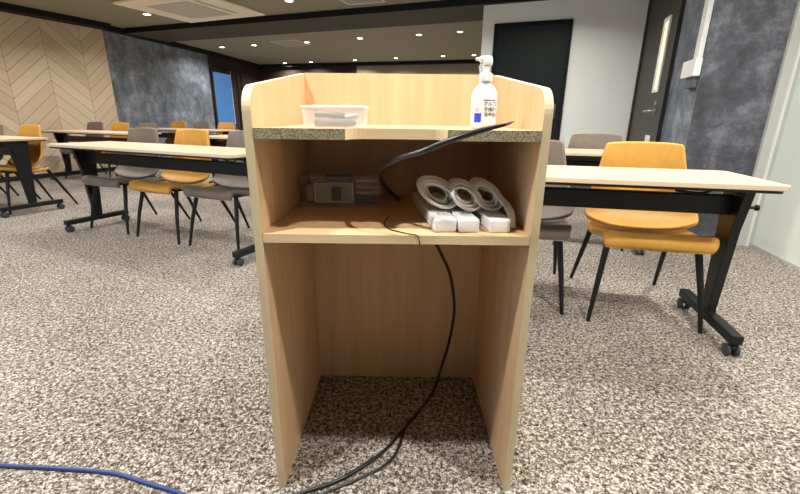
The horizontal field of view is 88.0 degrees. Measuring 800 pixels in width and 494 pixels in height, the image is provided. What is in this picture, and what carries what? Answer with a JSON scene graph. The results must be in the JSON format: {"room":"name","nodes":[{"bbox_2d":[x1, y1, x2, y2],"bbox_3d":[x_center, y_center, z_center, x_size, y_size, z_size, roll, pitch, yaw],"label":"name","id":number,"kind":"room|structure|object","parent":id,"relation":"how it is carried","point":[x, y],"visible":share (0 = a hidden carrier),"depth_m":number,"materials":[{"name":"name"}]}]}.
{"room":"seminar room","nodes":[
{"label":"seminar room","id":0,"kind":"room"},
{"bbox_2d":[0,12,118,177],"bbox_3d":[-6.198,-1.770,4.668,0.120,2.360,5.809,8,19,23],"label":"wall","id":1,"kind":"structure","parent":0,"point":[54,75],"depth_m":6.34,"materials":[{"name":"brown wood"}]},
{"bbox_2d":[0,2,110,29],"bbox_3d":[-6.023,-2.834,4.258,0.240,0.079,5.809,8,19,23],"label":"trim","id":2,"kind":"structure","parent":1,"relation":"attached to","point":[4,7],"depth_m":6.05,"materials":[{"name":"black"}]},
{"bbox_2d":[0,167,115,182],"bbox_3d":[-6.149,-0.668,4.982,0.017,0.070,5.809,8,19,23],"label":"baseboard","id":3,"kind":"structure","parent":1,"relation":"attached to","point":[45,175],"depth_m":6.40,"materials":[{"name":"black"}]},
{"bbox_2d":[102,30,215,157],"bbox_3d":[-4.752,-2.954,8.519,0.120,2.360,2.847,4,18,9],"label":"wall","id":4,"kind":"structure","parent":0,"point":[160,84],"depth_m":8.12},
{"bbox_2d":[104,26,211,54],"bbox_3d":[-4.622,-4.035,8.161,0.120,0.079,2.847,4,18,9],"label":"trim","id":5,"kind":"structure","parent":4,"relation":"attached to","point":[113,29],"depth_m":8.17,"materials":[{"name":"black"}]},
{"bbox_2d":[207,51,259,128],"bbox_3d":[-4.284,-3.751,11.095,0.310,2.360,2.642,3,17,7],"label":"wall window","id":6,"kind":"structure","parent":4,"relation":"in","point":[213,62],"depth_m":10.89,"materials":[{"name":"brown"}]},
{"bbox_2d":[209,68,242,129],"bbox_3d":[-4.384,-3.685,10.527,0.048,1.470,1.300,3,17,6],"label":"window","id":7,"kind":"structure","parent":6,"relation":"attached to","point":[220,80],"depth_m":10.33,"materials":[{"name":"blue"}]},
{"bbox_2d":[230,72,235,123],"bbox_3d":[-4.302,-3.839,10.669,0.030,1.280,0.028,1,17,0],"label":"blind cord","id":8,"kind":"object","parent":7,"relation":"hanging from","point":[230,72],"visible":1,"depth_m":10.66,"materials":[{"name":"black fabric"}]},
{"bbox_2d":[240,74,255,90],"bbox_3d":[-4.235,-4.053,11.713,0.048,1.470,0.900,3,17,6],"label":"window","id":9,"kind":"structure","parent":6,"relation":"attached to","point":[241,75],"depth_m":11.22,"materials":[{"name":"black"}]},
{"bbox_2d":[0,0,482,63],"bbox_3d":[-2.659,-3.007,4.628,12.600,0.100,16.600,1,17,0],"label":"ceiling","id":10,"kind":"structure","parent":0,"point":[436,41],"depth_m":7.69,"materials":[{"name":"beige"}]},
{"bbox_2d":[112,0,265,22],"bbox_3d":[-2.852,-3.266,5.685,1.480,0.035,1.240,8,19,22],"label":"air conditioner","id":11,"kind":"object","parent":10,"relation":"attached to","point":[191,11],"visible":1,"depth_m":5.64,"materials":[{"name":"beige plastic"}]},
{"bbox_2d":[147,1,230,18],"bbox_3d":[-2.894,-3.262,5.716,0.740,0.008,0.740,8,19,22],"label":"grille","id":12,"kind":"object","parent":11,"relation":"attached to","point":[189,9],"depth_m":5.65,"materials":[{"name":"beige"}]},
{"bbox_2d":[269,40,310,45],"bbox_3d":[-2.192,-4.094,8.319,0.590,0.008,0.590,7,18,20],"label":"ceiling hatch","id":13,"kind":"object","parent":10,"relation":"attached to","point":[283,42],"visible":1,"depth_m":8.32,"materials":[{"name":"beige"}]},
{"bbox_2d":[340,0,385,4],"bbox_3d":[-0.518,-3.078,5.119,0.520,0.008,0.520,7,18,20],"label":"ceiling hatch","id":14,"kind":"object","parent":10,"relation":"attached to","point":[349,2],"visible":1,"depth_m":5.27,"materials":[{"name":"beige plastic"}]},
{"bbox_2d":[258,63,479,81],"bbox_3d":[-0.442,-3.822,11.458,7.625,2.360,0.121,5,18,14],"label":"wall","id":15,"kind":"structure","parent":0,"point":[464,69],"depth_m":11.12,"materials":[{"name":"beige"}]},
{"bbox_2d":[258,59,479,67],"bbox_3d":[-0.515,-4.874,11.002,7.724,0.079,0.160,5,18,14],"label":"trim","id":16,"kind":"structure","parent":15,"relation":"attached to","point":[465,61],"depth_m":11.01,"materials":[{"name":"black"}]},
{"bbox_2d":[0,159,799,493],"bbox_3d":[-2.685,-0.658,5.359,12.600,0.100,16.600,1,17,0],"label":"floor","id":17,"kind":"structure","parent":0,"point":[143,356],"depth_m":1.55,"materials":[{"name":"carpet"}]},
{"bbox_2d":[0,124,40,198],"bbox_3d":[-4.506,-0.901,4.503,0.537,0.843,0.635,8,19,23],"label":"upholstered chair","id":18,"kind":"object","parent":17,"relation":"on","point":[1,125],"visible":0.58,"depth_m":4.51,"materials":[{"name":"beige leather"}]},
{"bbox_2d":[0,135,64,217],"bbox_3d":[-4.496,-0.809,4.401,2.008,0.720,0.523,8,19,23],"label":"table","id":19,"kind":"object","parent":17,"relation":"on","point":[17,147],"visible":1,"depth_m":4.00,"materials":[{"name":"black metal"}]},
{"bbox_2d":[0,124,78,214],"bbox_3d":[-3.897,-0.823,4.273,0.537,0.843,0.635,8,19,23],"label":"upholstered chair","id":20,"kind":"object","parent":17,"relation":"on","point":[30,130],"visible":0.68,"depth_m":4.30,"materials":[{"name":"orange leather"}]},
{"bbox_2d":[59,122,116,178],"bbox_3d":[-4.780,-1.492,6.390,0.536,0.843,0.635,8,19,23],"label":"upholstered chair","id":21,"kind":"object","parent":17,"relation":"on","point":[90,125],"visible":0.42,"depth_m":6.39,"materials":[{"name":"beige leather"}]},
{"bbox_2d":[0,463,187,493],"bbox_3d":[-0.940,0.626,1.113,1.137,0.010,0.131,5,18,13],"label":"cable","id":22,"kind":"object","parent":17,"relation":"on","point":[2,465],"visible":1,"depth_m":1.14,"materials":[{"name":"blue plastic"}]},
{"bbox_2d":[41,129,165,180],"bbox_3d":[-4.255,-1.288,5.947,2.008,0.720,0.523,8,19,23],"label":"table","id":23,"kind":"object","parent":17,"relation":"on","point":[61,136],"visible":0.32,"depth_m":5.97,"materials":[{"name":"beige laminate"}]},
{"bbox_2d":[101,122,128,176],"bbox_3d":[-4.226,-1.411,6.148,0.537,0.843,0.635,8,19,23],"label":"upholstered chair","id":24,"kind":"object","parent":17,"relation":"on","point":[117,126],"visible":0.19,"depth_m":6.19,"materials":[{"name":"orange leather"}]},
{"bbox_2d":[82,127,190,234],"bbox_3d":[-2.342,-0.613,3.652,0.537,0.843,0.635,8,19,23],"label":"upholstered chair","id":25,"kind":"object","parent":17,"relation":"on","point":[126,174],"visible":0.78,"depth_m":3.61,"materials":[{"name":"beige leather"}]},
{"bbox_2d":[111,123,161,177],"bbox_3d":[-3.672,-1.329,5.906,0.537,0.843,0.635,8,19,23],"label":"upholstered chair","id":26,"kind":"object","parent":17,"relation":"on","point":[146,125],"visible":0.18,"depth_m":5.93,"materials":[{"name":"beige leather"}]},
{"bbox_2d":[46,141,254,265],"bbox_3d":[-1.816,-0.408,3.208,2.008,0.720,0.523,8,19,23],"label":"table","id":27,"kind":"object","parent":17,"relation":"on","point":[87,155],"visible":0.59,"depth_m":3.08,"materials":[{"name":"laminate"}]},
{"bbox_2d":[159,121,185,143],"bbox_3d":[-4.268,-1.938,7.838,0.537,0.843,0.635,8,19,23],"label":"upholstered chair","id":28,"kind":"object","parent":17,"relation":"on","point":[176,124],"visible":0.24,"depth_m":7.90,"materials":[{"name":"orange leather"}]},
{"bbox_2d":[129,129,234,244],"bbox_3d":[-1.783,-0.529,3.403,0.537,0.843,0.635,9,19,24],"label":"upholstered chair","id":29,"kind":"object","parent":17,"relation":"on","point":[176,180],"visible":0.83,"depth_m":3.37,"materials":[{"name":"orange leather"}]},
{"bbox_2d":[157,128,237,142],"bbox_3d":[-3.743,-1.734,7.394,2.008,0.720,0.523,8,19,23],"label":"table","id":30,"kind":"object","parent":17,"relation":"on","point":[224,131],"visible":0.14,"depth_m":7.20,"materials":[{"name":"beige laminate"}]},
{"bbox_2d":[193,122,209,133],"bbox_3d":[-3.714,-1.856,7.596,0.537,0.843,0.635,8,19,23],"label":"upholstered chair","id":31,"kind":"object","parent":17,"relation":"on","point":[197,125],"visible":0.17,"depth_m":7.64,"materials":[{"name":"grey fabric"}]},
{"bbox_2d":[183,130,249,249],"bbox_3d":[-1.249,-0.457,3.191,0.537,0.843,0.635,8,19,23],"label":"upholstered chair","id":32,"kind":"object","parent":17,"relation":"on","point":[230,186],"visible":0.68,"depth_m":3.11,"materials":[{"name":"grey fabric"}]},
{"bbox_2d":[209,135,227,185],"bbox_3d":[-1.422,-0.871,4.707,2.008,0.720,0.523,8,19,23],"label":"table","id":33,"kind":"object","parent":17,"relation":"on","point":[213,139],"visible":0.1,"depth_m":4.92,"materials":[{"name":"beige laminate"}]},
{"bbox_2d":[216,122,234,160],"bbox_3d":[-3.160,-1.775,7.354,0.536,0.843,0.635,8,19,23],"label":"upholstered chair","id":34,"kind":"object","parent":17,"relation":"on","point":[222,125],"visible":0.14,"depth_m":7.41,"materials":[{"name":"orange leather"}]},
{"bbox_2d":[319,419,408,493],"bbox_3d":[-0.114,0.626,1.146,0.077,0.007,0.505,15,22,39],"label":"cable","id":35,"kind":"object","parent":17,"relation":"on","point":[407,420],"visible":1,"depth_m":1.14,"materials":[{"name":"black plastic"}]},
{"bbox_2d":[294,244,455,493],"bbox_3d":[-0.085,0.278,1.137,0.093,0.679,0.791,16,23,41],"label":"power cable","id":36,"kind":"object","parent":17,"relation":"on","point":[418,411],"visible":0.87,"depth_m":1.30,"materials":[{"name":"black plastic"}]},
{"bbox_2d":[241,73,553,489],"bbox_3d":[-0.009,0.056,1.192,0.617,1.073,0.522,1,17,0],"label":"lectern","id":37,"kind":"object","parent":17,"relation":"on","point":[342,292],"depth_m":1.23,"materials":[{"name":"brown wood"}]},
{"bbox_2d":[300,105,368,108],"bbox_3d":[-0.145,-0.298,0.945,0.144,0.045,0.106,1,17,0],"label":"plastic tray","id":38,"kind":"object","parent":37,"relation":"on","point":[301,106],"visible":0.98,"depth_m":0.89,"materials":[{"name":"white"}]},
{"bbox_2d":[314,111,345,117],"bbox_3d":[-0.158,-0.300,0.940,0.072,0.016,0.015,5,18,13],"label":"marker pen","id":39,"kind":"object","parent":38,"relation":"on","point":[323,114],"visible":1,"depth_m":0.93,"materials":[{"name":"white plastic"}]},
{"bbox_2d":[314,118,355,126],"bbox_3d":[-0.144,-0.279,0.929,0.092,0.016,0.017,0,17,-1],"label":"marker pen","id":40,"kind":"object","parent":38,"relation":"in","point":[317,122],"visible":1,"depth_m":0.92,"materials":[{"name":"white plastic"}]},
{"bbox_2d":[326,113,358,119],"bbox_3d":[-0.138,-0.294,0.954,0.088,0.027,0.014,2,17,6],"label":"marker pen","id":41,"kind":"object","parent":38,"relation":"in","point":[352,116],"visible":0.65,"depth_m":0.94,"materials":[{"name":"white plastic"}]},
{"bbox_2d":[262,194,529,245],"bbox_3d":[-0.007,-0.090,1.138,0.580,0.020,0.501,1,17,0],"label":"shelf","id":42,"kind":"object","parent":37,"relation":"attached to","point":[303,221],"depth_m":0.96,"materials":[{"name":"brown wood"}]},
{"bbox_2d":[253,124,541,141],"bbox_3d":[-0.005,-0.300,1.073,0.580,0.022,0.501,1,17,0],"label":"shelf","id":43,"kind":"object","parent":37,"relation":"attached to","point":[261,132],"depth_m":0.86,"materials":[{"name":"brown wood"}]},
{"bbox_2d":[384,216,419,244],"bbox_3d":[-0.013,-0.041,0.970,0.046,0.022,0.202,-6,18,-20],"label":"cord","id":44,"kind":"object","parent":37,"relation":"on","point":[388,216],"visible":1,"depth_m":0.92,"materials":[{"name":"black plastic"}]},
{"bbox_2d":[435,212,446,214],"bbox_3d":[0.095,-0.079,0.965,0.024,0.001,0.032,-1,17,-6],"label":"socket","id":45,"kind":"object","parent":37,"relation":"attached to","point":[436,213],"depth_m":0.96,"materials":[{"name":"white plastic"}]},
{"bbox_2d":[377,121,513,199],"bbox_3d":[0.024,-0.179,0.984,0.178,0.238,0.508,-7,19,-24],"label":"cable","id":46,"kind":"object","parent":37,"relation":"on","point":[474,132],"visible":1,"depth_m":0.80,"materials":[{"name":"black plastic"}]},
{"bbox_2d":[457,212,469,214],"bbox_3d":[0.149,-0.078,0.965,0.024,0.001,0.032,-1,17,-6],"label":"socket","id":47,"kind":"object","parent":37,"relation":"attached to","point":[458,213],"depth_m":0.96,"materials":[{"name":"white plastic"}]},
{"bbox_2d":[470,56,496,128],"bbox_3d":[0.183,-0.332,0.895,0.056,0.148,0.042,1,17,0],"label":"spray bottle","id":48,"kind":"object","parent":37,"relation":"on","point":[484,96],"visible":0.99,"depth_m":0.89,"materials":[{"name":"white plastic"}]},
{"bbox_3d":[-0.169,-0.175,1.228,0.230,0.084,0.123,0,17,-2],"label":"case","id":49,"kind":"object","parent":37,"relation":"on","visible":0},
{"bbox_2d":[305,183,314,201],"bbox_3d":[-0.265,-0.161,1.226,0.024,0.050,0.040,0,17,-2],"label":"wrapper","id":50,"kind":"object","parent":49,"relation":"in","point":[310,195],"visible":0.91,"depth_m":1.21,"materials":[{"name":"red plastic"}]},
{"bbox_2d":[314,181,353,202],"bbox_3d":[-0.191,-0.162,1.216,0.112,0.058,0.053,0,17,-2],"label":"box","id":51,"kind":"object","parent":49,"relation":"in","point":[325,191],"visible":0.99,"depth_m":1.20,"materials":[{"name":"grey cardboard"}]},
{"bbox_2d":[325,174,352,180],"bbox_3d":[-0.184,-0.183,1.257,0.083,0.074,0.023,0,17,-2],"label":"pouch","id":52,"kind":"object","parent":49,"relation":"in","point":[329,177],"visible":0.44,"depth_m":1.24,"materials":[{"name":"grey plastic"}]},
{"bbox_2d":[356,198,375,203],"bbox_3d":[-0.098,-0.132,1.192,0.057,0.017,0.013,3,17,8],"label":"clip","id":53,"kind":"object","parent":49,"relation":"in","point":[359,200],"visible":1,"depth_m":1.19,"materials":[{"name":"blue plastic"}]},
{"bbox_2d":[354,177,377,196],"bbox_3d":[-0.098,-0.174,1.204,0.069,0.052,0.024,0,17,-2],"label":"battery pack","id":54,"kind":"object","parent":49,"relation":"in","point":[362,186],"visible":0.98,"depth_m":1.20,"materials":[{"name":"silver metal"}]},
{"bbox_2d":[539,140,573,314],"bbox_3d":[0.681,-0.164,2.321,0.537,0.843,0.635,6,18,16],"label":"upholstered chair","id":55,"kind":"object","parent":17,"relation":"on","point":[554,227],"visible":0.33,"depth_m":2.24,"materials":[{"name":"grey leather"}]},
{"bbox_2d":[552,134,622,250],"bbox_3d":[1.544,-0.475,3.349,0.537,0.843,0.635,6,18,17],"label":"upholstered chair","id":56,"kind":"object","parent":17,"relation":"on","point":[577,141],"visible":0.14,"depth_m":3.40,"materials":[{"name":"grey leather"}]},
{"bbox_2d":[565,148,644,255],"bbox_3d":[0.927,-0.438,3.403,2.008,0.720,0.523,6,18,15],"label":"table","id":57,"kind":"object","parent":17,"relation":"on","point":[569,152],"visible":0.09,"depth_m":3.10,"materials":[{"name":"beige wood"}]},
{"bbox_2d":[570,141,719,333],"bbox_3d":[1.235,-0.101,2.137,0.537,0.843,0.635,5,18,12],"label":"upholstered chair","id":58,"kind":"object","parent":17,"relation":"on","point":[664,232],"visible":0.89,"depth_m":2.12,"materials":[{"name":"orange leather"}]},
{"bbox_2d":[543,165,790,356],"bbox_3d":[0.533,-0.024,2.058,2.008,0.720,0.523,4,18,12],"label":"table","id":59,"kind":"object","parent":17,"relation":"on","point":[733,206],"visible":0.54,"depth_m":1.82,"materials":[{"name":"white laminate"}]},
{"bbox_2d":[480,0,648,147],"bbox_3d":[1.956,-1.799,5.186,1.940,2.280,0.140,7,18,20],"label":"wall","id":60,"kind":"structure","parent":0,"point":[607,37],"depth_m":4.88,"materials":[{"name":"white paint"}]},
{"bbox_2d":[125,0,545,41],"bbox_3d":[-0.339,-3.309,5.985,9.050,0.079,0.870,7,18,20],"label":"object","id":61,"kind":"structure","parent":60,"relation":"attached to","point":[473,12],"depth_m":6.23,"materials":[{"name":"grey"}]},
{"bbox_2d":[491,19,573,140],"bbox_3d":[1.575,-1.710,5.249,0.905,2.065,0.063,7,18,20],"label":"door","id":62,"kind":"structure","parent":60,"relation":"in","point":[534,52],"depth_m":5.06,"materials":[{"name":"black"}]},
{"bbox_2d":[659,0,715,146],"bbox_3d":[2.565,-1.451,3.955,0.140,2.360,1.843,5,18,15],"label":"wall","id":63,"kind":"structure","parent":0,"point":[680,101],"depth_m":3.43,"materials":[{"name":"paint"}]},
{"bbox_2d":[124,0,532,32],"bbox_3d":[-0.487,-3.185,5.583,9.030,0.079,0.023,7,18,19],"label":"trim","id":64,"kind":"structure","parent":63,"relation":"attached to","point":[443,3],"depth_m":5.77,"materials":[{"name":"black"}]},
{"bbox_2d":[626,0,685,141],"bbox_3d":[2.543,-1.504,4.309,0.089,2.250,1.165,5,18,15],"label":"door","id":65,"kind":"structure","parent":63,"relation":"in","point":[664,18],"depth_m":4.12,"materials":[{"name":"grey"}]},
{"bbox_2d":[644,135,649,141],"bbox_3d":[2.492,-1.065,4.184,0.006,0.125,0.170,5,18,15],"label":"door sign","id":66,"kind":"object","parent":65,"relation":"attached to","point":[647,137],"visible":0.46,"depth_m":4.17,"materials":[{"name":"white plastic"}]},
{"bbox_2d":[680,0,713,88],"bbox_3d":[2.269,-1.807,3.088,0.049,1.170,0.270,5,18,15],"label":"switch box","id":67,"kind":"object","parent":63,"relation":"attached to","point":[691,69],"visible":1,"depth_m":3.09,"materials":[{"name":"white plastic"}]},
{"bbox_2d":[685,0,797,235],"bbox_3d":[2.515,-1.188,3.109,0.516,2.360,0.140,6,18,18],"label":"wall","id":68,"kind":"structure","parent":0,"point":[746,45],"depth_m":3.05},
{"bbox_2d":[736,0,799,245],"bbox_3d":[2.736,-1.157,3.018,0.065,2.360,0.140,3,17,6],"label":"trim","id":69,"kind":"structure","parent":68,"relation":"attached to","point":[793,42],"depth_m":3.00,"materials":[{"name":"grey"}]},
{"bbox_2d":[752,72,799,266],"bbox_3d":[2.206,-0.241,0.058,0.120,2.360,6.200,4,18,12],"label":"wall","id":70,"kind":"structure","parent":0,"point":[777,232],"depth_m":2.97,"materials":[{"name":"white paint"}]},
{"bbox_2d":[745,44,799,245],"bbox_3d":[2.803,-1.155,3.015,0.040,2.360,0.132,3,17,6],"label":"trim","id":71,"kind":"structure","parent":70,"relation":"attached to","point":[798,65],"depth_m":3.07,"materials":[{"name":"grey paint"}]},
{"bbox_2d":[751,244,799,269],"bbox_3d":[2.131,0.872,0.419,0.007,0.020,6.200,4,18,12],"label":"baseboard","id":72,"kind":"structure","parent":70,"relation":"attached to","point":[752,245],"depth_m":2.99,"materials":[{"name":"grey"}]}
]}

